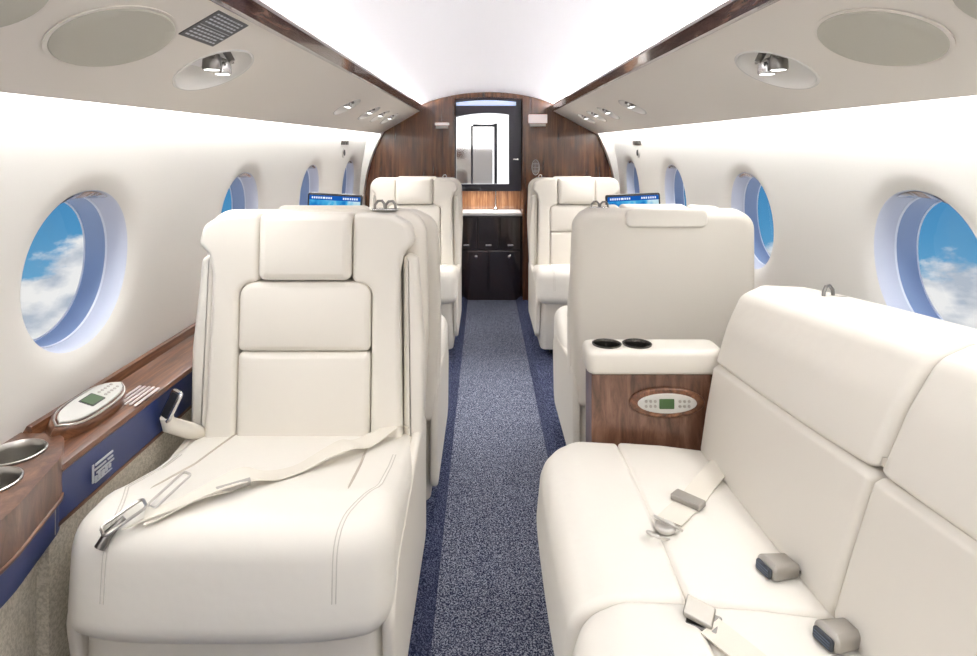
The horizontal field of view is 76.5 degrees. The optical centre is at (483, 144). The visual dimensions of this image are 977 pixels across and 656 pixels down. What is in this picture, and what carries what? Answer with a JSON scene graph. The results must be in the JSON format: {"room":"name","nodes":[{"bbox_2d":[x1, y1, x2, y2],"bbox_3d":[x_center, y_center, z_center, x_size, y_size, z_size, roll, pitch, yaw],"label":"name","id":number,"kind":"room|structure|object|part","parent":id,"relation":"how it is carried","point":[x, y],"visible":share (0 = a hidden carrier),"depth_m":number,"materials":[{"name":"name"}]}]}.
{"room":"aircraft cabin","nodes":[
{"label":"aircraft cabin","id":0,"kind":"room"},
{"bbox_2d":[0,92,367,444],"bbox_3d":[-0.786,0.455,1.700,0.153,1.390,5.200,0,0,0],"label":"wall","id":1,"kind":"structure","parent":0,"point":[170,174],"depth_m":1.47,"materials":[{"name":"white plastic"}]},
{"bbox_2d":[0,0,54,29],"bbox_3d":[-0.564,-0.164,0.655,0.144,0.085,0.256,0,0,0],"label":"speaker","id":2,"kind":"object","parent":1,"relation":"attached to","point":[12,12],"visible":1,"depth_m":0.75},
{"bbox_2d":[33,190,126,352],"bbox_3d":[-0.896,0.264,1.318,0.115,0.336,0.342,0,0,0],"label":"window","id":3,"kind":"structure","parent":1,"relation":"in","point":[100,216],"depth_m":1.45,"materials":[{"name":"white plastic"}]},
{"bbox_2d":[62,191,106,202],"bbox_3d":[-0.867,0.109,1.318,0.050,0.020,0.146,0,0,0],"label":"shade","id":4,"kind":"object","parent":3,"relation":"attached to","point":[85,196],"depth_m":1.36,"materials":[{"name":"plastic"}]},
{"bbox_2d":[42,5,178,67],"bbox_3d":[-0.564,-0.164,0.953,0.144,0.085,0.256,0,0,0],"label":"speaker","id":5,"kind":"object","parent":1,"relation":"attached to","point":[118,35],"visible":1,"depth_m":0.93},
{"bbox_2d":[0,0,418,132],"bbox_3d":[-0.581,-0.163,1.698,0.281,0.170,5.197,0,0,0],"label":"overhead panel","id":6,"kind":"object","parent":1,"relation":"attached to","point":[284,82],"depth_m":1.28,"materials":[{"name":"white plastic"}]},
{"bbox_2d":[333,99,360,114],"bbox_3d":[-0.575,-0.165,2.600,0.109,0.077,0.183,0,0,0],"label":"light","id":7,"kind":"object","parent":6,"relation":"in","point":[351,104],"visible":0.63,"depth_m":2.64,"materials":[{"name":"white plastic"}]},
{"bbox_2d":[358,107,379,119],"bbox_3d":[-0.575,-0.165,3.100,0.109,0.077,0.183,0,0,0],"label":"light","id":8,"kind":"object","parent":6,"relation":"in","point":[372,111],"visible":0.6,"depth_m":3.14,"materials":[{"name":"white"}]},
{"bbox_2d":[370,110,389,121],"bbox_3d":[-0.575,-0.165,3.420,0.109,0.077,0.183,0,0,0],"label":"light","id":9,"kind":"object","parent":6,"relation":"in","point":[382,114],"visible":0.56,"depth_m":3.47,"materials":[{"name":"white"}]},
{"bbox_2d":[380,113,397,123],"bbox_3d":[-0.575,-0.165,3.750,0.109,0.077,0.183,0,0,0],"label":"light","id":10,"kind":"object","parent":6,"relation":"in","point":[389,118],"visible":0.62,"depth_m":3.80,"materials":[{"name":"white"}]},
{"bbox_2d":[172,49,253,90],"bbox_3d":[-0.575,-0.164,1.325,0.142,0.094,0.238,0,0,0],"label":"light","id":11,"kind":"object","parent":1,"relation":"attached to","point":[220,67],"visible":0.85,"depth_m":1.35,"materials":[{"name":"white"}]},
{"bbox_2d":[179,10,247,46],"bbox_3d":[-0.487,-0.210,1.125,0.070,0.041,0.134,0,0,0],"label":"air vent","id":12,"kind":"object","parent":1,"relation":"attached to","point":[218,26],"visible":1,"depth_m":1.12,"materials":[{"name":"black plastic"}]},
{"bbox_2d":[229,172,257,209],"bbox_3d":[-0.896,0.264,2.178,0.115,0.336,0.342,0,0,0],"label":"window","id":13,"kind":"structure","parent":1,"relation":"in","point":[243,190],"depth_m":2.31,"materials":[{"name":"white plastic"}]},
{"bbox_2d":[235,173,250,178],"bbox_3d":[-0.867,0.109,2.178,0.050,0.020,0.146,0,0,0],"label":"shade","id":14,"kind":"object","parent":13,"relation":"attached to","point":[244,175],"depth_m":2.23,"materials":[{"name":"plastic"}]},
{"bbox_2d":[299,165,318,204],"bbox_3d":[-0.896,0.264,3.038,0.115,0.336,0.342,0,0,0],"label":"window","id":15,"kind":"structure","parent":1,"relation":"in","point":[310,183],"depth_m":3.19,"materials":[{"name":"white plastic"}]},
{"bbox_2d":[341,141,348,157],"bbox_3d":[-0.812,0.018,3.598,0.014,0.114,0.185,0,0,0],"label":"outlet","id":16,"kind":"object","parent":1,"relation":"attached to","point":[342,142],"visible":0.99,"depth_m":3.59,"materials":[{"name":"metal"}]},
{"bbox_2d":[341,141,348,144],"bbox_3d":[-0.807,-0.020,3.598,0.004,0.038,0.185,0,0,0],"label":"grille","id":17,"kind":"object","parent":16,"relation":"attached to","point":[342,142],"depth_m":3.58,"materials":[{"name":"silver metal"}]},
{"bbox_2d":[342,160,353,194],"bbox_3d":[-0.896,0.264,3.898,0.115,0.336,0.342,0,0,0],"label":"window","id":18,"kind":"structure","parent":1,"relation":"in","point":[348,179],"depth_m":4.05,"materials":[{"name":"white"}]},
{"bbox_2d":[455,99,455,177],"bbox_3d":[-0.215,0.390,4.470,0.020,1.480,0.260,0,0,0],"label":"wall","id":19,"kind":"structure","parent":0,"point":[455,99],"depth_m":4.46,"materials":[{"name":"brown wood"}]},
{"bbox_2d":[191,0,726,104],"bbox_3d":[0.030,-0.269,1.850,1.300,0.197,5.500,0,0,0],"label":"ceiling","id":20,"kind":"structure","parent":0,"point":[427,50],"depth_m":1.91,"materials":[{"name":"white"}]},
{"bbox_2d":[456,98,519,99],"bbox_3d":[0.032,0.365,4.610,0.513,1.530,0.020,0,0,0],"label":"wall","id":21,"kind":"structure","parent":0,"point":[464,98],"depth_m":4.60,"materials":[{"name":"brown wood"}]},
{"bbox_2d":[462,191,519,208],"bbox_3d":[0.032,0.402,4.591,0.469,0.144,0.013,0,0,0],"label":"backsplash","id":22,"kind":"structure","parent":21,"relation":"attached to","point":[470,199],"depth_m":4.59,"materials":[{"name":"brown wood"}]},
{"bbox_2d":[365,92,611,299],"bbox_3d":[0.040,0.381,4.320,1.784,1.499,0.040,0,0,0],"label":"wall","id":23,"kind":"structure","parent":0,"point":[563,147],"depth_m":4.30,"materials":[{"name":"brown wood"}]},
{"bbox_2d":[210,0,424,110],"bbox_3d":[-0.425,-0.248,1.698,0.038,0.028,5.197,0,0,0],"label":"trim","id":24,"kind":"structure","parent":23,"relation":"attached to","point":[257,12],"depth_m":1.43,"materials":[{"name":"brown wood"}]},
{"bbox_2d":[360,132,383,204],"bbox_3d":[-0.755,0.462,4.267,0.193,1.224,0.064,0,0,0],"label":"trim","id":25,"kind":"structure","parent":23,"relation":"attached to","point":[373,139],"depth_m":4.24,"materials":[{"name":"white plastic"}]},
{"bbox_2d":[435,123,448,128],"bbox_3d":[-0.290,-0.134,4.287,0.100,0.042,0.030,0,0,0],"label":"lamp","id":26,"kind":"object","parent":23,"relation":"attached to","point":[437,127],"visible":1,"depth_m":4.28,"materials":[{"name":"white plastic"}]},
{"bbox_2d":[456,98,520,190],"bbox_3d":[0.031,-0.003,4.370,0.462,0.655,0.051,0,0,0],"label":"vanity mirror","id":27,"kind":"object","parent":23,"relation":"attached to","point":[488,130],"visible":0.99,"depth_m":4.37,"materials":[{"name":"black mirror"}]},
{"bbox_2d":[456,125,492,183],"bbox_3d":[-0.067,0.061,4.366,0.254,0.422,0.005,0,0,0],"label":"mirror glass","id":28,"kind":"object","parent":27,"relation":"attached to","point":[474,143],"depth_m":4.36,"materials":[{"name":"silver metal"}]},
{"bbox_3d":[0.000,0.061,4.360,0.184,0.422,0.018,0,0,0],"label":"frame","id":29,"kind":"part","parent":27,"relation":"part of","materials":[{"name":"black"}]},
{"bbox_2d":[531,159,539,174],"bbox_3d":[0.358,0.155,4.298,0.058,0.110,0.007,0,0,0],"label":"oval emblem","id":30,"kind":"object","parent":23,"relation":"attached to","point":[534,161],"visible":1,"depth_m":4.29,"materials":[{"name":"silver metal"}]},
{"bbox_2d":[528,114,546,126],"bbox_3d":[0.372,-0.170,4.287,0.130,0.084,0.030,0,0,0],"label":"lamp","id":31,"kind":"object","parent":23,"relation":"attached to","point":[532,118],"visible":1,"depth_m":4.27,"materials":[{"name":"white plastic"}]},
{"bbox_2d":[597,132,619,184],"bbox_3d":[0.835,0.462,4.267,0.193,1.224,0.064,0,0,0],"label":"trim","id":32,"kind":"structure","parent":23,"relation":"attached to","point":[606,139],"depth_m":4.24,"materials":[{"name":"white plastic"}]},
{"bbox_2d":[548,0,779,110],"bbox_3d":[0.460,-0.248,1.698,0.038,0.028,5.197,0,0,0],"label":"trim","id":33,"kind":"structure","parent":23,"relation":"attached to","point":[729,12],"depth_m":1.43,"materials":[{"name":"brown wood"}]},
{"bbox_2d":[431,300,553,655],"bbox_3d":[0.055,1.115,1.850,0.340,0.030,5.500,0,0,0],"label":"floor","id":34,"kind":"structure","parent":0,"point":[490,601],"depth_m":1.90,"materials":[{"name":"carpet"}]},
{"bbox_2d":[408,296,467,655],"bbox_3d":[-0.507,1.087,1.850,0.785,0.025,5.500,0,0,0],"label":"carpet border","id":35,"kind":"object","parent":34,"relation":"on","point":[421,637],"depth_m":1.75,"materials":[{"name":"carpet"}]},
{"bbox_2d":[0,432,63,655],"bbox_3d":[-0.758,0.797,0.644,0.233,0.553,0.988,0,0,0],"label":"console","id":36,"kind":"object","parent":35,"relation":"on","point":[31,494],"visible":0.95,"depth_m":0.97,"materials":[{"name":"brown wood"}]},
{"bbox_3d":[-0.762,0.627,0.640,0.226,0.054,0.981,0,0,0],"label":"drawer","id":37,"kind":"part","parent":36,"relation":"part of","materials":[{"name":"blue"}]},
{"bbox_2d":[23,322,195,655],"bbox_3d":[-0.775,0.793,2.632,0.131,0.562,3.204,0,0,0],"label":"ledge","id":38,"kind":"object","parent":35,"relation":"on","point":[131,443],"visible":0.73,"depth_m":1.20,"materials":[{"name":"brown wood"}]},
{"bbox_2d":[45,382,125,439],"bbox_3d":[-0.782,0.529,1.222,0.084,0.069,0.216,0,0,0],"label":"pod","id":39,"kind":"object","parent":38,"relation":"on","point":[80,414],"visible":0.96,"depth_m":1.19,"materials":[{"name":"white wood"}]},
{"bbox_3d":[-0.734,0.859,2.632,0.022,0.430,3.204,0,0,0],"label":"fabric panel","id":40,"kind":"part","parent":38,"relation":"part of","materials":[{"name":"fabric"}]},
{"bbox_3d":[-0.727,0.598,2.632,0.016,0.080,3.204,0,0,0],"label":"navy panel","id":41,"kind":"part","parent":38,"relation":"part of","materials":[{"name":"blue"}]},
{"bbox_2d":[123,385,159,405],"bbox_3d":[-0.744,0.538,1.331,0.051,0.004,0.103,0,0,0],"label":"vent","id":42,"kind":"object","parent":38,"relation":"attached to","point":[139,386],"visible":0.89,"depth_m":1.33,"materials":[{"name":"white plastic"}]},
{"bbox_2d":[307,192,362,204],"bbox_3d":[-0.620,0.361,2.302,0.344,0.371,0.036,0,0,0],"label":"screen","id":43,"kind":"object","parent":38,"relation":"attached to","point":[313,198],"visible":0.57,"depth_m":2.29,"materials":[{"name":"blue glass"}]},
{"bbox_2d":[66,205,428,655],"bbox_3d":[-0.413,0.615,1.282,0.552,0.918,0.660,0,0,0],"label":"seat","id":44,"kind":"object","parent":35,"relation":"on","point":[312,325],"visible":0.98,"depth_m":1.24,"materials":[{"name":"white leather"}]},
{"bbox_2d":[159,389,204,439],"bbox_3d":[-0.675,0.611,1.392,0.098,0.128,0.045,0,0,-41],"label":"belt buckle","id":45,"kind":"object","parent":44,"relation":"hanging from","point":[185,429],"visible":1,"depth_m":1.37,"materials":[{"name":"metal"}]},
{"bbox_3d":[-0.694,0.578,1.375,0.049,0.062,0.036,0,0,39],"label":"buckle frame","id":46,"kind":"part","parent":45,"relation":"part of","materials":[{"name":"silver metal"}]},
{"bbox_2d":[68,433,411,643],"bbox_3d":[-0.413,0.697,1.225,0.532,0.196,0.546,0,0,0],"label":"seat cushion","id":47,"kind":"object","parent":44,"relation":"on","point":[320,553],"depth_m":0.98,"materials":[{"name":"white leather"}]},
{"bbox_2d":[94,425,409,550],"bbox_3d":[-0.372,0.619,1.191,0.106,0.093,0.650,0,0,41],"label":"belt","id":48,"kind":"object","parent":44,"relation":"on","point":[241,477],"visible":0.98,"depth_m":1.07,"materials":[{"name":"beige fabric"}]},
{"bbox_3d":[-0.554,0.592,1.025,0.045,0.040,0.144,0,0,39],"label":"latch frame","id":49,"kind":"part","parent":48,"relation":"part of","materials":[{"name":"silver metal"}]},
{"bbox_2d":[237,346,371,435],"bbox_3d":[-0.413,0.589,1.449,0.304,0.224,0.096,0,0,0],"label":"cushion","id":50,"kind":"object","parent":44,"relation":"on","point":[282,391],"depth_m":1.41,"materials":[{"name":"white leather"}]},
{"bbox_2d":[239,278,371,350],"bbox_3d":[-0.413,0.397,1.460,0.304,0.161,0.093,0,0,0],"label":"cushion","id":51,"kind":"object","parent":44,"relation":"on","point":[276,314],"depth_m":1.42,"materials":[{"name":"white leather"}]},
{"bbox_2d":[371,199,397,210],"bbox_3d":[-0.245,0.148,1.530,0.068,0.026,0.025,0,0,0],"label":"coat hook","id":52,"kind":"object","parent":44,"relation":"on","point":[384,208],"visible":1,"depth_m":1.53,"materials":[{"name":"silver metal"}]},
{"bbox_3d":[-0.245,0.159,1.530,0.068,0.004,0.024,0,0,0],"label":"plate","id":53,"kind":"part","parent":52,"relation":"part of","materials":[{"name":"silver metal"}]},
{"bbox_2d":[369,207,448,499],"bbox_3d":[-0.400,0.631,2.043,0.552,0.888,0.660,0,0,0],"label":"seat","id":54,"kind":"object","parent":35,"relation":"on","point":[436,403],"visible":0.16,"depth_m":1.76,"materials":[{"name":"white leather"}]},
{"bbox_2d":[441,315,447,356],"bbox_3d":[-0.400,0.710,2.100,0.532,0.190,0.546,0,0,0],"label":"seat cushion","id":55,"kind":"object","parent":54,"relation":"on","point":[444,327],"depth_m":2.18,"materials":[{"name":"white leather"}]},
{"bbox_2d":[369,176,462,348],"bbox_3d":[-0.400,0.631,3.392,0.552,0.888,0.660,0,0,0],"label":"seat","id":56,"kind":"object","parent":35,"relation":"on","point":[439,198],"visible":0.45,"depth_m":3.53,"materials":[{"name":"white leather"}]},
{"bbox_2d":[389,205,440,230],"bbox_3d":[-0.400,0.420,3.570,0.304,0.155,0.093,0,0,0],"label":"cushion","id":57,"kind":"object","parent":56,"relation":"on","point":[434,211],"depth_m":3.53,"materials":[{"name":"white leather"}]},
{"bbox_2d":[439,231,440,263],"bbox_3d":[-0.400,0.606,3.559,0.304,0.217,0.096,0,0,0],"label":"cushion","id":58,"kind":"object","parent":56,"relation":"on","point":[439,231],"depth_m":3.53,"materials":[{"name":"white leather"}]},
{"bbox_2d":[440,264,458,303],"bbox_3d":[-0.400,0.710,3.335,0.532,0.190,0.546,0,0,0],"label":"seat cushion","id":59,"kind":"object","parent":56,"relation":"on","point":[449,273],"depth_m":3.10,"materials":[{"name":"white leather"}]},
{"bbox_2d":[462,191,521,299],"bbox_3d":[0.032,0.715,4.471,0.469,0.770,0.253,0,0,0],"label":"base cabinet","id":60,"kind":"object","parent":34,"relation":"on","point":[491,239],"visible":0.86,"depth_m":4.39,"materials":[{"name":"brown wood"}]},
{"bbox_3d":[-0.125,0.625,4.393,0.148,0.230,0.014,0,0,0],"label":"drawer","id":61,"kind":"part","parent":60,"relation":"part of","materials":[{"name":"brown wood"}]},
{"bbox_3d":[-0.086,0.895,4.393,0.226,0.290,0.014,0,0,0],"label":"cabinet door","id":62,"kind":"part","parent":60,"relation":"part of","materials":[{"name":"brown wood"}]},
{"bbox_3d":[0.032,0.625,4.393,0.148,0.230,0.014,0,0,0],"label":"drawer","id":63,"kind":"part","parent":60,"relation":"part of","materials":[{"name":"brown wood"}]},
{"bbox_2d":[463,209,521,215],"bbox_3d":[0.032,0.487,4.471,0.469,0.022,0.253,0,0,0],"label":"countertop","id":64,"kind":"structure","parent":60,"relation":"on","point":[466,212],"depth_m":4.37,"materials":[{"name":"white stone"}]},
{"bbox_3d":[0.149,0.895,4.393,0.226,0.290,0.014,0,0,0],"label":"cabinet door","id":65,"kind":"part","parent":60,"relation":"part of","materials":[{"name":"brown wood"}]},
{"bbox_3d":[0.188,0.625,4.393,0.148,0.230,0.014,0,0,0],"label":"drawer","id":66,"kind":"part","parent":60,"relation":"part of","materials":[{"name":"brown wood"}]},
{"bbox_2d":[520,99,521,294],"bbox_3d":[0.278,0.390,4.470,0.020,1.480,0.260,0,0,0],"label":"wall","id":67,"kind":"structure","parent":0,"point":[520,99],"depth_m":4.43,"materials":[{"name":"brown wood"}]},
{"bbox_2d":[516,295,565,457],"bbox_3d":[0.603,1.087,1.850,0.755,0.025,5.500,0,0,0],"label":"floor","id":68,"kind":"structure","parent":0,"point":[540,360],"depth_m":2.83,"materials":[{"name":"carpet"}]},
{"bbox_2d":[527,176,619,353],"bbox_3d":[0.530,0.631,3.392,0.552,0.888,0.660,0,0,0],"label":"seat","id":69,"kind":"object","parent":68,"relation":"on","point":[553,203],"visible":0.54,"depth_m":3.52,"materials":[{"name":"white leather"}]},
{"bbox_2d":[533,264,569,304],"bbox_3d":[0.530,0.710,3.335,0.532,0.190,0.546,0,0,0],"label":"seat cushion","id":70,"kind":"object","parent":69,"relation":"on","point":[550,281],"depth_m":3.09,"materials":[{"name":"white leather"}]},
{"bbox_2d":[550,231,570,263],"bbox_3d":[0.530,0.606,3.559,0.304,0.217,0.096,0,0,0],"label":"cushion","id":71,"kind":"object","parent":69,"relation":"on","point":[560,241],"depth_m":3.52,"materials":[{"name":"white leather"}]},
{"bbox_2d":[550,205,595,231],"bbox_3d":[0.530,0.420,3.570,0.304,0.155,0.093,0,0,0],"label":"cushion","id":72,"kind":"object","parent":69,"relation":"on","point":[561,216],"depth_m":3.53,"materials":[{"name":"white leather"}]},
{"bbox_2d":[582,338,719,450],"bbox_3d":[0.419,0.784,1.550,0.338,0.580,0.106,0,0,0],"label":"console","id":73,"kind":"object","parent":68,"relation":"on","point":[639,391],"visible":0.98,"depth_m":1.51,"materials":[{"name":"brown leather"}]},
{"bbox_3d":[0.424,0.817,1.554,0.324,0.514,0.085,0,0,0],"label":"wood panel","id":74,"kind":"part","parent":73,"relation":"part of","materials":[{"name":"brown wood"}]},
{"bbox_2d":[553,204,753,444],"bbox_3d":[0.536,0.631,2.143,0.552,0.888,0.660,0,0,0],"label":"seat","id":75,"kind":"object","parent":68,"relation":"on","point":[639,271],"visible":0.54,"depth_m":1.84,"materials":[{"name":"white leather"}]},
{"bbox_2d":[554,306,566,348],"bbox_3d":[0.536,0.710,2.200,0.532,0.190,0.546,0,0,0],"label":"seat cushion","id":76,"kind":"object","parent":75,"relation":"on","point":[560,318],"depth_m":2.28,"materials":[{"name":"white leather"}]},
{"bbox_2d":[589,200,609,207],"bbox_3d":[0.352,0.181,1.890,0.061,0.023,0.022,0,0,0],"label":"coat hook","id":77,"kind":"object","parent":75,"relation":"attached to","point":[606,202],"visible":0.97,"depth_m":1.89,"materials":[{"name":"silver metal"}]},
{"bbox_2d":[536,285,976,655],"bbox_3d":[0.525,0.679,0.945,0.847,0.842,1.153,0,0,0],"label":"divan","id":78,"kind":"object","parent":68,"relation":"on","point":[841,432],"visible":0.94,"depth_m":1.02,"materials":[{"name":"white leather"}]},
{"bbox_2d":[646,459,724,540],"bbox_3d":[0.423,0.699,1.247,0.066,0.034,0.409,0,0,42],"label":"belt","id":79,"kind":"object","parent":78,"relation":"on","point":[686,503],"visible":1,"depth_m":1.21,"materials":[{"name":"beige fabric"}]},
{"bbox_3d":[0.321,0.697,1.125,0.089,0.030,0.049,0,0,-44],"label":"latch frame","id":80,"kind":"part","parent":79,"relation":"part of","materials":[{"name":"silver metal"}]},
{"bbox_2d":[683,594,766,655],"bbox_3d":[0.397,0.697,0.805,0.058,0.030,0.324,0,0,-37],"label":"belt","id":81,"kind":"object","parent":78,"relation":"on","point":[699,614],"visible":1,"depth_m":0.89,"materials":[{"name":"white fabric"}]},
{"bbox_3d":[0.318,0.689,0.915,0.041,0.013,0.044,0,0,28],"label":"latch lid","id":82,"kind":"part","parent":81,"relation":"part of","materials":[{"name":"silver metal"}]},
{"bbox_2d":[618,443,833,618],"bbox_3d":[0.458,0.778,1.216,0.292,0.152,0.519,0,0,0],"label":"seat cushion","id":83,"kind":"object","parent":78,"relation":"on","point":[714,556],"depth_m":1.10,"materials":[{"name":"white leather"}]},
{"bbox_2d":[756,553,800,580],"bbox_3d":[0.514,0.714,1.046,0.108,0.044,0.045,0,0,-15],"label":"belt buckle","id":84,"kind":"object","parent":78,"relation":"on","point":[774,566],"visible":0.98,"depth_m":1.03,"materials":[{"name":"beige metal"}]},
{"bbox_2d":[705,608,860,655],"bbox_3d":[0.458,0.778,0.667,0.292,0.152,0.574,0,0,0],"label":"seat cushion","id":85,"kind":"object","parent":78,"relation":"on","point":[774,631],"depth_m":0.91,"materials":[{"name":"white leather"}]},
{"bbox_2d":[822,284,845,296],"bbox_3d":[0.745,0.316,1.337,0.078,0.030,0.028,0,0,0],"label":"coat hook","id":86,"kind":"object","parent":78,"relation":"on","point":[829,286],"visible":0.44,"depth_m":1.34,"materials":[{"name":"silver metal"}]},
{"bbox_2d":[812,617,860,654],"bbox_3d":[0.534,0.716,0.904,0.108,0.044,0.045,0,0,-17],"label":"belt buckle","id":87,"kind":"object","parent":78,"relation":"on","point":[838,636],"visible":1,"depth_m":0.89,"materials":[{"name":"beige plastic"}]},
{"bbox_3d":[0.868,0.793,3.017,0.107,0.562,2.434,0,0,0],"label":"ledge","id":88,"kind":"object","parent":68,"relation":"on","visible":0},
{"bbox_2d":[605,192,659,206],"bbox_3d":[0.659,0.361,2.302,0.423,0.372,0.036,0,0,0],"label":"screen","id":89,"kind":"object","parent":88,"relation":"attached to","point":[637,198],"visible":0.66,"depth_m":2.29,"materials":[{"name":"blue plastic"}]},
{"bbox_2d":[612,95,976,305],"bbox_3d":[0.866,0.455,1.700,0.153,1.390,5.200,0,0,0],"label":"wall","id":90,"kind":"structure","parent":0,"point":[826,178],"depth_m":1.65,"materials":[{"name":"white plastic"}]},
{"bbox_2d":[577,114,595,123],"bbox_3d":[0.622,-0.166,3.750,0.111,0.074,0.183,0,0,0],"label":"light","id":91,"kind":"object","parent":90,"relation":"attached to","point":[579,115],"visible":0.57,"depth_m":3.80,"materials":[{"name":"white metal"}]},
{"bbox_2d":[586,111,606,121],"bbox_3d":[0.622,-0.166,3.420,0.111,0.074,0.183,0,0,0],"label":"light","id":92,"kind":"object","parent":90,"relation":"attached to","point":[593,114],"visible":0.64,"depth_m":3.46,"materials":[{"name":"white"}]},
{"bbox_2d":[597,107,619,118],"bbox_3d":[0.622,-0.166,3.100,0.111,0.074,0.183,0,0,0],"label":"light","id":93,"kind":"object","parent":90,"relation":"attached to","point":[604,111],"visible":0.59,"depth_m":3.14,"materials":[{"name":"white metal"}]},
{"bbox_2d":[618,100,646,113],"bbox_3d":[0.622,-0.166,2.600,0.111,0.074,0.183,0,0,0],"label":"light","id":94,"kind":"object","parent":90,"relation":"attached to","point":[626,104],"visible":0.59,"depth_m":2.64,"materials":[{"name":"white plastic"}]},
{"bbox_2d":[626,160,639,193],"bbox_3d":[0.976,0.264,3.898,0.115,0.336,0.342,0,0,0],"label":"window","id":95,"kind":"structure","parent":90,"relation":"in","point":[631,173],"depth_m":4.05,"materials":[{"name":"white"}]},
{"bbox_2d":[633,141,640,157],"bbox_3d":[0.892,0.018,3.598,0.014,0.114,0.185,0,0,0],"label":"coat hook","id":96,"kind":"object","parent":90,"relation":"attached to","point":[634,142],"visible":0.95,"depth_m":3.59,"materials":[{"name":"silver metal"}]},
{"bbox_2d":[633,141,640,144],"bbox_3d":[0.887,-0.020,3.598,0.004,0.038,0.185,0,0,0],"label":"grille","id":97,"kind":"object","parent":96,"relation":"attached to","point":[634,142],"depth_m":3.59,"materials":[{"name":"silver metal"}]},
{"bbox_2d":[665,165,684,205],"bbox_3d":[0.976,0.264,3.038,0.115,0.336,0.342,0,0,0],"label":"window","id":98,"kind":"structure","parent":90,"relation":"in","point":[674,186],"depth_m":3.19,"materials":[{"name":"white plastic"}]},
{"bbox_2d":[731,172,769,268],"bbox_3d":[0.976,0.264,2.178,0.115,0.336,0.342,0,0,0],"label":"window","id":99,"kind":"structure","parent":90,"relation":"in","point":[746,188],"depth_m":2.31,"materials":[{"name":"white plastic"}]},
{"bbox_2d":[739,173,754,177],"bbox_3d":[0.947,0.109,2.178,0.050,0.020,0.146,0,0,0],"label":"shade","id":100,"kind":"object","parent":99,"relation":"attached to","point":[742,175],"depth_m":2.22,"materials":[{"name":"plastic"}]},
{"bbox_2d":[554,0,976,133],"bbox_3d":[0.628,-0.163,1.698,0.306,0.171,5.197,0,0,0],"label":"overhead panel","id":101,"kind":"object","parent":90,"relation":"attached to","point":[701,81],"depth_m":1.29,"materials":[{"name":"white plastic"}]},
{"bbox_2d":[734,51,819,89],"bbox_3d":[0.622,-0.165,1.325,0.144,0.090,0.238,0,0,0],"label":"light","id":102,"kind":"object","parent":90,"relation":"attached to","point":[770,68],"visible":0.89,"depth_m":1.35,"materials":[{"name":"white"}]},
{"bbox_2d":[813,8,955,66],"bbox_3d":[0.611,-0.164,0.962,0.147,0.080,0.256,0,0,0],"label":"speaker","id":103,"kind":"object","parent":90,"relation":"attached to","point":[882,37],"visible":1,"depth_m":0.94},
{"bbox_2d":[874,190,947,319],"bbox_3d":[0.976,0.264,1.318,0.115,0.336,0.342,0,0,0],"label":"window","id":104,"kind":"structure","parent":90,"relation":"in","point":[900,219],"depth_m":1.46,"materials":[{"name":"white plastic"}]},
{"bbox_2d":[897,191,947,203],"bbox_3d":[0.947,0.109,1.318,0.050,0.020,0.146,0,0,0],"label":"shade","id":105,"kind":"object","parent":104,"relation":"attached to","point":[915,197],"depth_m":1.36,"materials":[{"name":"plastic"}]},
{"bbox_2d":[946,0,976,21],"bbox_3d":[0.611,-0.164,0.660,0.147,0.080,0.256,0,0,0],"label":"speaker","id":106,"kind":"object","parent":90,"relation":"attached to","point":[967,9],"visible":1,"depth_m":0.77},
{"bbox_2d":[953,0,976,18],"bbox_3d":[0.611,-0.163,0.660,0.138,0.076,0.239,0,0,0],"label":"grille","id":107,"kind":"object","parent":106,"relation":"attached to","point":[966,8],"depth_m":0.77,"materials":[{"name":"plastic"}]}
]}

